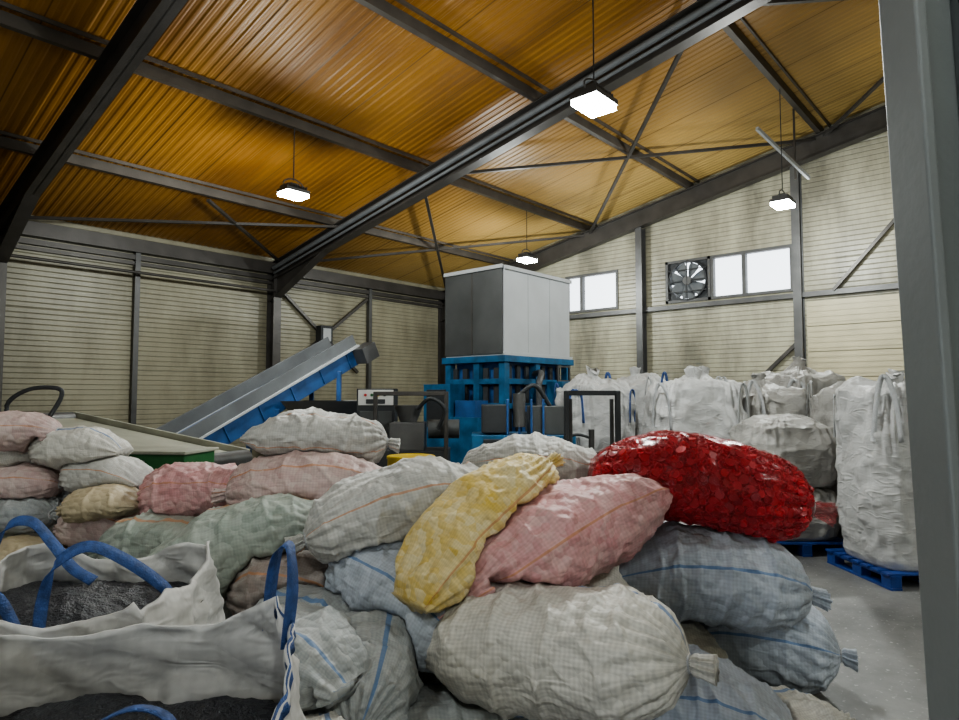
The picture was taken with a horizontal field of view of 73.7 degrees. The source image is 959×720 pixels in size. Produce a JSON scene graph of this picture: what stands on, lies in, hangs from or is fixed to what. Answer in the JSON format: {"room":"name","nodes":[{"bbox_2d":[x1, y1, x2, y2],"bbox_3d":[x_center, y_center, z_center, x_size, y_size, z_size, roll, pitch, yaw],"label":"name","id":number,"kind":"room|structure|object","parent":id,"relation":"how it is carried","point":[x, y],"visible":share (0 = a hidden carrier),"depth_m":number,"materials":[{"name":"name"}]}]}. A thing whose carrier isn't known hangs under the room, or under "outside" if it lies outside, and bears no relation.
{"room":"waste facility","nodes":[
{"label":"waste facility","id":0,"kind":"room"},
{"bbox_2d":[1,215,444,469],"bbox_3d":[-7.064,-0.110,13.108,0.150,5.051,18.150,-3,-4,42],"label":"wall","id":1,"kind":"structure","parent":0,"point":[68,327],"depth_m":13.49,"materials":[{"name":"beige metal"}]},
{"bbox_2d":[316,325,332,343],"bbox_3d":[-3.959,-0.338,16.252,0.310,1.050,0.350,-3,-4,42],"label":"switch box","id":2,"kind":"object","parent":1,"relation":"attached to","point":[322,331],"depth_m":16.15,"materials":[{"name":"grey metal"}]},
{"bbox_2d":[0,0,884,287],"bbox_3d":[-0.373,-4.697,7.330,18.350,3.673,18.455,-3,-4,42],"label":"ceiling","id":3,"kind":"structure","parent":0,"point":[343,64],"depth_m":10.28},
{"bbox_2d":[3,526,928,719],"bbox_3d":[-0.373,2.156,6.918,18.300,0.150,18.400,-3,-4,42],"label":"floor","id":4,"kind":"structure","parent":0,"point":[884,626],"depth_m":4.40,"materials":[{"name":"concrete"}]},
{"bbox_2d":[0,515,225,637],"bbox_3d":[-1.614,1.251,2.533,1.125,1.178,0.961,0,-3,3],"label":"bag","id":5,"kind":"object","parent":4,"relation":"on","point":[48,589],"visible":0.59,"depth_m":2.64,"materials":[{"name":"white fabric"}]},
{"bbox_2d":[43,412,251,465],"bbox_3d":[-4.551,1.414,8.086,3.302,1.458,1.130,-1,-3,21],"label":"conveyor","id":6,"kind":"object","parent":4,"relation":"on","point":[136,435],"visible":0.3,"depth_m":8.39,"materials":[{"name":"grey metal"}]},
{"bbox_2d":[0,540,306,719],"bbox_3d":[-0.911,1.155,1.482,1.021,1.255,1.026,0,-3,-6],"label":"bag","id":7,"kind":"object","parent":4,"relation":"on","point":[243,666],"visible":1,"depth_m":1.93,"materials":[{"name":"white fabric"}]},
{"bbox_2d":[128,446,218,469],"bbox_3d":[-3.129,1.440,6.041,1.130,1.185,0.736,0,-3,8],"label":"machine","id":8,"kind":"object","parent":4,"relation":"on","point":[155,457],"visible":0.09,"depth_m":5.91,"materials":[{"name":"metal"}]},
{"bbox_2d":[223,600,232,618],"bbox_3d":[-1.200,1.642,4.012,1.200,0.515,0.704,0,-3,-5],"label":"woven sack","id":9,"kind":"object","parent":4,"relation":"on","point":[227,612],"visible":0.02,"depth_m":3.74,"materials":[{"name":"fabric"}]},
{"bbox_3d":[-1.378,1.213,4.194,0.910,0.457,0.865,-3,-4,42],"label":"woven sack","id":10,"kind":"object","parent":9,"relation":"on","visible":0},
{"bbox_2d":[210,450,381,505],"bbox_3d":[-1.114,0.804,4.106,1.198,0.466,0.586,0,-3,9],"label":"woven sack","id":11,"kind":"object","parent":10,"relation":"on","point":[308,475],"visible":0.56,"depth_m":3.90,"materials":[{"name":"pink fabric"}]},
{"bbox_2d":[239,407,399,462],"bbox_3d":[-1.051,0.517,4.336,1.023,0.397,0.553,0,-3,-2],"label":"woven sack","id":12,"kind":"object","parent":11,"relation":"on","point":[312,428],"visible":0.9,"depth_m":4.11,"materials":[{"name":"white fabric"}]},
{"bbox_2d":[156,335,379,452],"bbox_3d":[-3.700,0.882,11.039,1.167,2.845,4.136,-3,-4,42],"label":"conveyor","id":13,"kind":"object","parent":4,"relation":"on","point":[224,418],"visible":0.62,"depth_m":10.97,"materials":[{"name":"metal"}]},
{"bbox_2d":[280,400,356,413],"bbox_3d":[-2.510,1.508,11.085,1.820,1.600,1.700,0,-3,0],"label":"machine","id":14,"kind":"object","parent":4,"relation":"on","point":[343,406],"visible":0.02,"depth_m":10.64,"materials":[{"name":"metal"}]},
{"bbox_2d":[305,710,344,719],"bbox_3d":[-0.580,1.525,2.175,0.558,0.482,0.804,2,-4,-30],"label":"woven sack","id":15,"kind":"object","parent":4,"relation":"on","point":[332,715],"visible":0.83,"depth_m":2.37,"materials":[{"name":"white fabric"}]},
{"bbox_2d":[280,602,375,711],"bbox_3d":[-0.779,1.218,2.694,0.775,0.344,0.490,-3,-4,42],"label":"woven sack","id":16,"kind":"object","parent":15,"relation":"on","point":[333,658],"visible":0.4,"depth_m":2.50,"materials":[{"name":"white fabric"}]},
{"bbox_2d":[357,389,397,437],"bbox_3d":[-1.620,1.355,10.137,0.660,1.800,0.410,0,-3,0],"label":"control panel","id":17,"kind":"object","parent":4,"relation":"on","point":[387,413],"visible":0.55,"depth_m":9.99,"materials":[{"name":"metal"}]},
{"bbox_2d":[387,453,434,465],"bbox_3d":[-0.850,1.660,7.922,0.599,0.950,0.599,-3,-4,42],"label":"drum","id":18,"kind":"object","parent":4,"relation":"on","point":[391,459],"visible":0.16,"depth_m":7.82,"materials":[{"name":"yellow paint"}]},
{"bbox_2d":[373,392,458,466],"bbox_3d":[-0.925,1.345,9.497,1.250,1.750,0.790,0,-3,0],"label":"machine","id":19,"kind":"object","parent":4,"relation":"on","point":[412,433],"visible":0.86,"depth_m":9.21,"materials":[{"name":"metal"}]},
{"bbox_2d":[0,0,898,455],"bbox_3d":[-0.358,-2.041,7.135,17.940,8.254,18.000,-3,-4,42],"label":"roof frame","id":20,"kind":"object","parent":4,"relation":"on","point":[122,56],"visible":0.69,"depth_m":11.76,"materials":[{"name":"grey metal"}]},
{"bbox_2d":[276,128,309,200],"bbox_3d":[-2.883,-3.063,9.938,0.300,1.081,0.400,-3,-4,42],"label":"pendant lamp","id":21,"kind":"object","parent":20,"relation":"hanging from","point":[293,191],"visible":1,"depth_m":9.85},
{"bbox_2d":[516,210,537,263],"bbox_3d":[1.060,-2.781,14.358,0.300,1.161,0.400,-3,-4,42],"label":"pendant lamp","id":22,"kind":"object","parent":20,"relation":"hanging from","point":[524,257],"visible":1,"depth_m":14.27,"materials":[{"name":"metal"}]},
{"bbox_2d":[570,0,617,117],"bbox_3d":[1.124,-3.653,6.344,0.300,2.367,0.400,-3,-4,42],"label":"pendant lamp","id":23,"kind":"object","parent":20,"relation":"hanging from","point":[592,99],"visible":1,"depth_m":6.21,"materials":[{"name":"metal"}]},
{"bbox_2d":[769,89,795,210],"bbox_3d":[5.094,-3.584,10.806,0.300,2.017,0.400,-3,-4,42],"label":"pendant lamp","id":24,"kind":"object","parent":20,"relation":"hanging from","point":[782,201],"visible":1,"depth_m":10.69,"materials":[{"name":"metal"}]},
{"bbox_2d":[407,678,527,719],"bbox_3d":[-0.053,1.654,2.861,1.164,0.380,0.662,1,-3,-13],"label":"woven sack","id":25,"kind":"object","parent":4,"relation":"on","point":[434,701],"visible":0.24,"depth_m":2.72,"materials":[{"name":"grey fabric"}]},
{"bbox_2d":[307,610,423,719],"bbox_3d":[-0.503,1.364,2.792,0.520,0.477,0.891,0,-3,-7],"label":"woven sack","id":26,"kind":"object","parent":25,"relation":"on","point":[393,683],"visible":0.57,"depth_m":2.63,"materials":[{"name":"white fabric"}]},
{"bbox_2d":[254,584,350,612],"bbox_3d":[-0.843,1.331,3.162,0.827,0.409,0.554,-1,-3,10],"label":"woven sack","id":27,"kind":"object","parent":26,"relation":"on","point":[316,595],"visible":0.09,"depth_m":3.10,"materials":[{"name":"white fabric"}]},
{"bbox_2d":[425,579,719,719],"bbox_3d":[0.366,1.268,2.825,1.300,0.560,0.723,-2,-4,27],"label":"woven sack","id":28,"kind":"object","parent":25,"relation":"on","point":[522,649],"visible":0.98,"depth_m":2.57,"materials":[{"name":"white fabric"}]},
{"bbox_2d":[424,264,573,463],"bbox_3d":[0.742,0.338,12.353,2.480,4.075,2.680,-3,-4,42],"label":"machine","id":29,"kind":"object","parent":4,"relation":"on","point":[507,326],"visible":0.55,"depth_m":11.99,"materials":[{"name":"metal"}]},
{"bbox_2d":[471,383,575,449],"bbox_3d":[0.550,1.232,8.331,1.300,1.849,0.830,0,-3,0],"label":"machine","id":30,"kind":"object","parent":4,"relation":"on","point":[548,420],"visible":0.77,"depth_m":8.03,"materials":[{"name":"metal"}]},
{"bbox_2d":[563,391,620,453],"bbox_3d":[1.140,1.181,6.444,0.720,1.745,1.997,0,-3,0],"label":"metal frame","id":31,"kind":"object","parent":4,"relation":"on","point":[568,433],"visible":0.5,"depth_m":6.46,"materials":[{"name":"metal"}]},
{"bbox_2d":[553,366,635,451],"bbox_3d":[1.722,1.154,9.655,1.175,2.151,1.112,1,-3,-14],"label":"bag","id":32,"kind":"object","parent":4,"relation":"on","point":[588,411],"visible":0.38,"depth_m":9.21,"materials":[{"name":"white fabric"}]},
{"bbox_2d":[604,367,667,436],"bbox_3d":[2.518,1.184,10.255,1.115,2.155,1.124,-1,-3,14],"label":"bag","id":33,"kind":"object","parent":4,"relation":"on","point":[636,381],"visible":0.2,"depth_m":9.83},
{"bbox_2d":[642,366,749,439],"bbox_3d":[2.723,1.109,8.115,1.258,2.071,1.176,0,-3,4],"label":"bag","id":34,"kind":"object","parent":4,"relation":"on","point":[690,404],"visible":0.43,"depth_m":7.66,"materials":[{"name":"white fabric"}]},
{"bbox_2d":[680,620,727,658],"bbox_3d":[0.962,1.641,3.603,0.660,0.486,0.995,1,-3,-17],"label":"woven sack","id":35,"kind":"object","parent":4,"relation":"on","point":[696,633],"visible":0.06,"depth_m":3.41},
{"bbox_2d":[664,366,744,382],"bbox_3d":[3.507,1.168,9.949,1.148,2.155,1.106,0,-3,-5],"label":"bag","id":36,"kind":"object","parent":4,"relation":"on","point":[705,370],"visible":0.06,"depth_m":9.92,"materials":[{"name":"white fabric"}]},
{"bbox_2d":[742,373,812,416],"bbox_3d":[3.753,1.170,8.541,1.174,1.997,1.143,1,-3,-17],"label":"bag","id":37,"kind":"object","parent":4,"relation":"on","point":[766,397],"visible":0.27,"depth_m":8.12,"materials":[{"name":"white fabric"}]},
{"bbox_2d":[699,605,857,694],"bbox_3d":[1.658,1.642,3.811,1.023,0.506,0.665,-1,-3,20],"label":"woven sack","id":38,"kind":"object","parent":4,"relation":"on","point":[806,657],"visible":0.52,"depth_m":3.51,"materials":[{"name":"blue fabric"}]},
{"bbox_2d":[619,520,832,632],"bbox_3d":[1.293,1.200,3.600,1.274,0.589,0.681,0,-3,8],"label":"woven sack","id":39,"kind":"object","parent":38,"relation":"on","point":[707,575],"visible":0.8,"depth_m":3.34,"materials":[{"name":"blue fabric"}]},
{"bbox_2d":[592,429,815,542],"bbox_3d":[1.248,0.710,3.681,1.299,0.605,0.946,-3,-4,42],"label":"sack","id":40,"kind":"object","parent":39,"relation":"on","point":[721,485],"visible":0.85,"depth_m":3.44,"materials":[{"name":"red plastic"}]},
{"bbox_2d":[752,356,845,395],"bbox_3d":[4.700,1.077,9.362,1.219,2.271,1.106,1,-3,-18],"label":"bag","id":41,"kind":"object","parent":4,"relation":"on","point":[796,374],"visible":0.23,"depth_m":9.00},
{"bbox_2d":[777,537,843,556],"bbox_3d":[3.450,2.023,7.201,0.980,0.146,0.950,0,-3,0],"label":"pallet","id":42,"kind":"object","parent":4,"relation":"on","point":[804,548],"visible":0.16,"depth_m":6.75,"materials":[{"name":"blue plastic"}]},
{"bbox_2d":[785,487,840,540],"bbox_3d":[3.443,1.645,7.208,1.006,0.607,0.971,0,-3,1],"label":"bag","id":43,"kind":"object","parent":42,"relation":"on","point":[824,525],"visible":0.18,"depth_m":6.79,"materials":[{"name":"plastic"}]},
{"bbox_2d":[728,413,836,487],"bbox_3d":[3.420,0.998,7.266,1.085,0.780,1.002,0,-3,-8],"label":"bag","id":44,"kind":"object","parent":43,"relation":"on","point":[809,445],"visible":0.7,"depth_m":6.85,"materials":[{"name":"white fabric"}]},
{"bbox_2d":[770,685,855,719],"bbox_3d":[1.376,1.713,3.040,0.907,0.281,0.549,1,-3,-17],"label":"woven sack","id":45,"kind":"object","parent":4,"relation":"on","point":[802,706],"visible":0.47,"depth_m":3.02,"materials":[{"name":"white fabric"}]},
{"bbox_2d":[655,644,792,719],"bbox_3d":[0.855,1.601,3.034,1.150,0.505,0.672,-1,-3,15],"label":"woven sack","id":46,"kind":"object","parent":45,"relation":"on","point":[738,695],"visible":0.31,"depth_m":2.76,"materials":[{"name":"blue fabric"}]},
{"bbox_2d":[807,381,884,538],"bbox_3d":[4.623,1.176,7.698,1.123,1.892,1.052,0,-3,-8],"label":"bag","id":47,"kind":"object","parent":4,"relation":"on","point":[820,406],"visible":0.05,"depth_m":7.65,"materials":[{"name":"white fabric"}]},
{"bbox_2d":[825,548,918,590],"bbox_3d":[4.021,1.960,6.053,0.980,0.146,0.950,0,-3,-3],"label":"pallet","id":48,"kind":"object","parent":4,"relation":"on","point":[891,580],"visible":0.44,"depth_m":5.89,"materials":[{"name":"blue plastic"}]},
{"bbox_2d":[833,372,917,570],"bbox_3d":[3.978,0.997,6.088,0.993,1.777,0.969,0,-3,-3],"label":"bag","id":49,"kind":"object","parent":48,"relation":"on","point":[874,505],"visible":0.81,"depth_m":5.79,"materials":[{"name":"white fabric"}]},
{"bbox_2d":[883,369,904,382],"bbox_3d":[5.603,1.140,8.549,1.076,2.057,1.102,1,-3,-17],"label":"bag","id":50,"kind":"object","parent":4,"relation":"on","point":[891,371],"visible":0.03,"depth_m":8.59,"materials":[{"name":"white fabric"}]},
{"bbox_2d":[878,0,958,719],"bbox_3d":[1.159,-0.026,1.359,0.562,3.600,0.130,0,-3,0],"label":"door frame","id":51,"kind":"structure","parent":4,"relation":"on","point":[920,38],"depth_m":1.35,"materials":[{"name":"grey paint"}]},
{"bbox_3d":[-0.100,1.648,3.477,1.200,0.459,0.757,0,-3,0],"label":"woven sack","id":52,"kind":"object","parent":4,"relation":"on","visible":0},
{"bbox_2d":[324,541,445,673],"bbox_3d":[-0.385,1.187,3.251,1.030,0.581,0.628,-2,-4,28],"label":"woven sack","id":53,"kind":"object","parent":52,"relation":"on","point":[365,579],"visible":0.44,"depth_m":3.02,"materials":[{"name":"blue fabric"}]},
{"bbox_2d":[284,455,479,563],"bbox_3d":[-0.432,0.789,3.433,1.171,0.541,0.573,1,-3,-17],"label":"woven sack","id":54,"kind":"object","parent":53,"relation":"on","point":[375,507],"visible":0.75,"depth_m":3.20,"materials":[{"name":"white fabric"}]},
{"bbox_2d":[391,452,565,613],"bbox_3d":[0.051,0.830,3.290,0.509,0.662,1.111,-3,-4,42],"label":"woven sack","id":55,"kind":"object","parent":53,"relation":"on","point":[436,559],"visible":0.99,"depth_m":3.02,"materials":[{"name":"yellow fabric"}]},
{"bbox_3d":[-0.944,1.655,3.225,0.694,0.418,1.035,-3,-4,42],"label":"woven sack","id":56,"kind":"object","parent":4,"relation":"on","visible":0},
{"bbox_2d":[224,550,328,614],"bbox_3d":[-0.991,1.236,3.482,0.924,0.415,0.512,0,-3,2],"label":"woven sack","id":57,"kind":"object","parent":56,"relation":"on","point":[247,588],"visible":0.35,"depth_m":3.31,"materials":[{"name":"fabric"}]},
{"bbox_2d":[147,493,313,599],"bbox_3d":[-1.296,1.077,3.672,1.150,0.612,0.670,0,-3,-7],"label":"woven sack","id":58,"kind":"object","parent":57,"relation":"on","point":[237,533],"visible":0.43,"depth_m":3.43,"materials":[{"name":"green fabric"}]},
{"bbox_3d":[-2.716,1.796,4.661,0.687,0.293,0.578,-3,-4,42],"label":"sack","id":59,"kind":"object","parent":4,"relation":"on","visible":0},
{"bbox_3d":[-2.705,1.558,4.625,0.624,0.292,0.648,-3,-4,42],"label":"sack","id":60,"kind":"object","parent":59,"relation":"on","visible":0},
{"bbox_3d":[-2.654,1.347,4.789,0.608,0.294,0.655,-3,-4,42],"label":"sack","id":61,"kind":"object","parent":60,"relation":"on","visible":0},
{"bbox_2d":[51,512,139,546],"bbox_3d":[-2.681,1.174,4.539,0.700,0.318,0.462,0,-3,8],"label":"sack","id":62,"kind":"object","parent":61,"relation":"on","point":[68,534],"visible":0.41,"depth_m":4.33,"materials":[{"name":"pink fabric"}]},
{"bbox_2d":[55,489,68,501],"bbox_3d":[-2.898,1.058,4.859,0.704,0.310,0.448,0,-3,9],"label":"sack","id":63,"kind":"object","parent":62,"relation":"on","point":[63,494],"visible":0.08,"depth_m":4.71,"materials":[{"name":"grey fabric"}]},
{"bbox_2d":[58,455,153,493],"bbox_3d":[-2.741,0.838,4.654,0.705,0.303,0.437,0,-3,7],"label":"sack","id":64,"kind":"object","parent":63,"relation":"on","point":[125,470],"visible":0.65,"depth_m":4.48,"materials":[{"name":"white fabric"}]},
{"bbox_2d":[28,425,133,469],"bbox_3d":[-2.950,0.634,4.673,0.700,0.317,0.453,0,-3,-5],"label":"sack","id":65,"kind":"object","parent":64,"relation":"on","point":[76,444],"visible":0.92,"depth_m":4.50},
{"bbox_2d":[55,484,139,522],"bbox_3d":[-2.578,0.973,4.375,0.558,0.254,0.436,0,-3,-7],"label":"sack","id":66,"kind":"object","parent":62,"relation":"on","point":[109,501],"visible":0.89,"depth_m":4.22,"materials":[{"name":"beige fabric"}]},
{"bbox_3d":[0.119,1.647,4.118,1.044,0.509,1.077,-3,-4,42],"label":"woven sack","id":67,"kind":"object","parent":4,"relation":"on","visible":0},
{"bbox_2d":[585,565,628,586],"bbox_3d":[0.483,1.268,3.737,0.642,0.501,1.101,0,-3,0],"label":"woven sack","id":68,"kind":"object","parent":67,"relation":"on","point":[614,576],"visible":0.05,"depth_m":3.31,"materials":[{"name":"beige fabric"}]},
{"bbox_2d":[457,431,596,480],"bbox_3d":[0.321,0.680,4.281,1.051,0.400,0.531,0,-3,5],"label":"woven sack","id":69,"kind":"object","parent":68,"relation":"on","point":[579,460],"visible":0.41,"depth_m":4.11,"materials":[{"name":"white fabric"}]},
{"bbox_2d":[437,473,672,619],"bbox_3d":[0.373,0.936,3.282,1.368,0.680,0.652,2,-4,-33],"label":"woven sack","id":70,"kind":"object","parent":68,"relation":"on","point":[575,531],"visible":0.71,"depth_m":3.05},
{"bbox_3d":[-2.373,1.685,4.212,0.946,0.466,0.978,-3,-4,42],"label":"woven sack","id":71,"kind":"object","parent":4,"relation":"on","visible":0},
{"bbox_2d":[86,509,194,559],"bbox_3d":[-2.050,1.197,4.146,0.950,0.440,0.581,0,-3,5],"label":"woven sack","id":72,"kind":"object","parent":71,"relation":"on","point":[137,535],"visible":0.34,"depth_m":3.96,"materials":[{"name":"green fabric"}]},
{"bbox_2d":[137,461,236,516],"bbox_3d":[-1.949,0.927,4.449,0.955,0.425,0.532,0,-3,4],"label":"woven sack","id":73,"kind":"object","parent":72,"relation":"on","point":[177,488],"visible":0.59,"depth_m":4.25,"materials":[{"name":"pink fabric"}]},
{"bbox_2d":[455,102,901,382],"bbox_3d":[5.662,-1.786,13.922,17.900,8.488,0.150,-3,-4,42],"label":"wall","id":74,"kind":"structure","parent":0,"point":[847,202],"depth_m":13.80,"materials":[{"name":"beige metal"}]},
{"bbox_2d":[565,269,618,313],"bbox_3d":[2.875,-1.720,16.349,1.550,0.980,0.130,-3,-4,42],"label":"window","id":75,"kind":"structure","parent":74,"relation":"in","point":[582,277],"depth_m":16.45,"materials":[{"name":"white glass"}]},
{"bbox_2d":[665,256,710,303],"bbox_3d":[4.774,-1.813,14.642,1.060,0.980,0.160,-3,-4,42],"label":"exhaust fan","id":76,"kind":"object","parent":74,"relation":"attached to","point":[685,286],"visible":1,"depth_m":14.61,"materials":[{"name":"metal"}]},
{"bbox_2d":[710,244,792,299],"bbox_3d":[5.825,-1.863,13.727,1.710,0.980,0.130,-3,-4,42],"label":"window","id":77,"kind":"structure","parent":74,"relation":"in","point":[743,254],"depth_m":13.77,"materials":[{"name":"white glass"}]},
{"bbox_2d":[806,294,904,380],"bbox_3d":[7.813,0.544,11.735,3.250,3.555,0.058,-3,-4,42],"label":"door","id":78,"kind":"structure","parent":74,"relation":"in","point":[881,335],"depth_m":12.28,"materials":[{"name":"beige metal"}]},
{"bbox_3d":[-3.389,1.800,4.605,0.523,0.252,0.544,-3,-4,42],"label":"sack","id":79,"kind":"object","parent":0,"visible":0},
{"bbox_3d":[-3.382,1.559,4.520,0.705,0.312,0.563,-3,-4,42],"label":"sack","id":80,"kind":"object","parent":79,"relation":"on","visible":0},
{"bbox_2d":[0,534,68,560],"bbox_3d":[-3.119,1.330,4.364,0.553,0.280,0.452,0,-3,-5],"label":"sack","id":81,"kind":"object","parent":80,"relation":"on","point":[10,544],"visible":0.22,"depth_m":4.25,"materials":[{"name":"beige fabric"}]},
{"bbox_2d":[0,497,60,534],"bbox_3d":[-3.299,1.095,4.599,0.702,0.297,0.450,-1,-3,12],"label":"sack","id":82,"kind":"object","parent":81,"relation":"on","point":[43,509],"visible":0.59,"depth_m":4.44,"materials":[{"name":"grey fabric"}]},
{"bbox_2d":[0,462,62,498],"bbox_3d":[-3.321,0.866,4.618,0.700,0.274,0.427,0,-3,-8],"label":"sack","id":83,"kind":"object","parent":82,"relation":"on","point":[23,480],"visible":0.73,"depth_m":4.48,"materials":[{"name":"pink fabric"}]},
{"bbox_2d":[0,450,32,466],"bbox_3d":[-3.502,0.680,4.716,0.704,0.339,0.482,-1,-3,12],"label":"sack","id":84,"kind":"object","parent":83,"relation":"on","point":[8,458],"visible":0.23,"depth_m":4.53,"materials":[{"name":"white fabric"}]},
{"bbox_2d":[0,410,61,452],"bbox_3d":[-3.327,0.513,4.587,0.718,0.305,0.432,1,-3,-14],"label":"sack","id":85,"kind":"object","parent":84,"relation":"on","point":[18,429],"visible":0.79,"depth_m":4.46,"materials":[{"name":"pink fabric"}]},
{"bbox_2d":[4,385,63,416],"bbox_3d":[-3.305,0.376,4.718,0.417,0.380,0.103,0,-3,-5],"label":"hose","id":86,"kind":"object","parent":85,"relation":"on","point":[41,387],"visible":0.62,"depth_m":4.75,"materials":[{"name":"rubber"}]}
]}

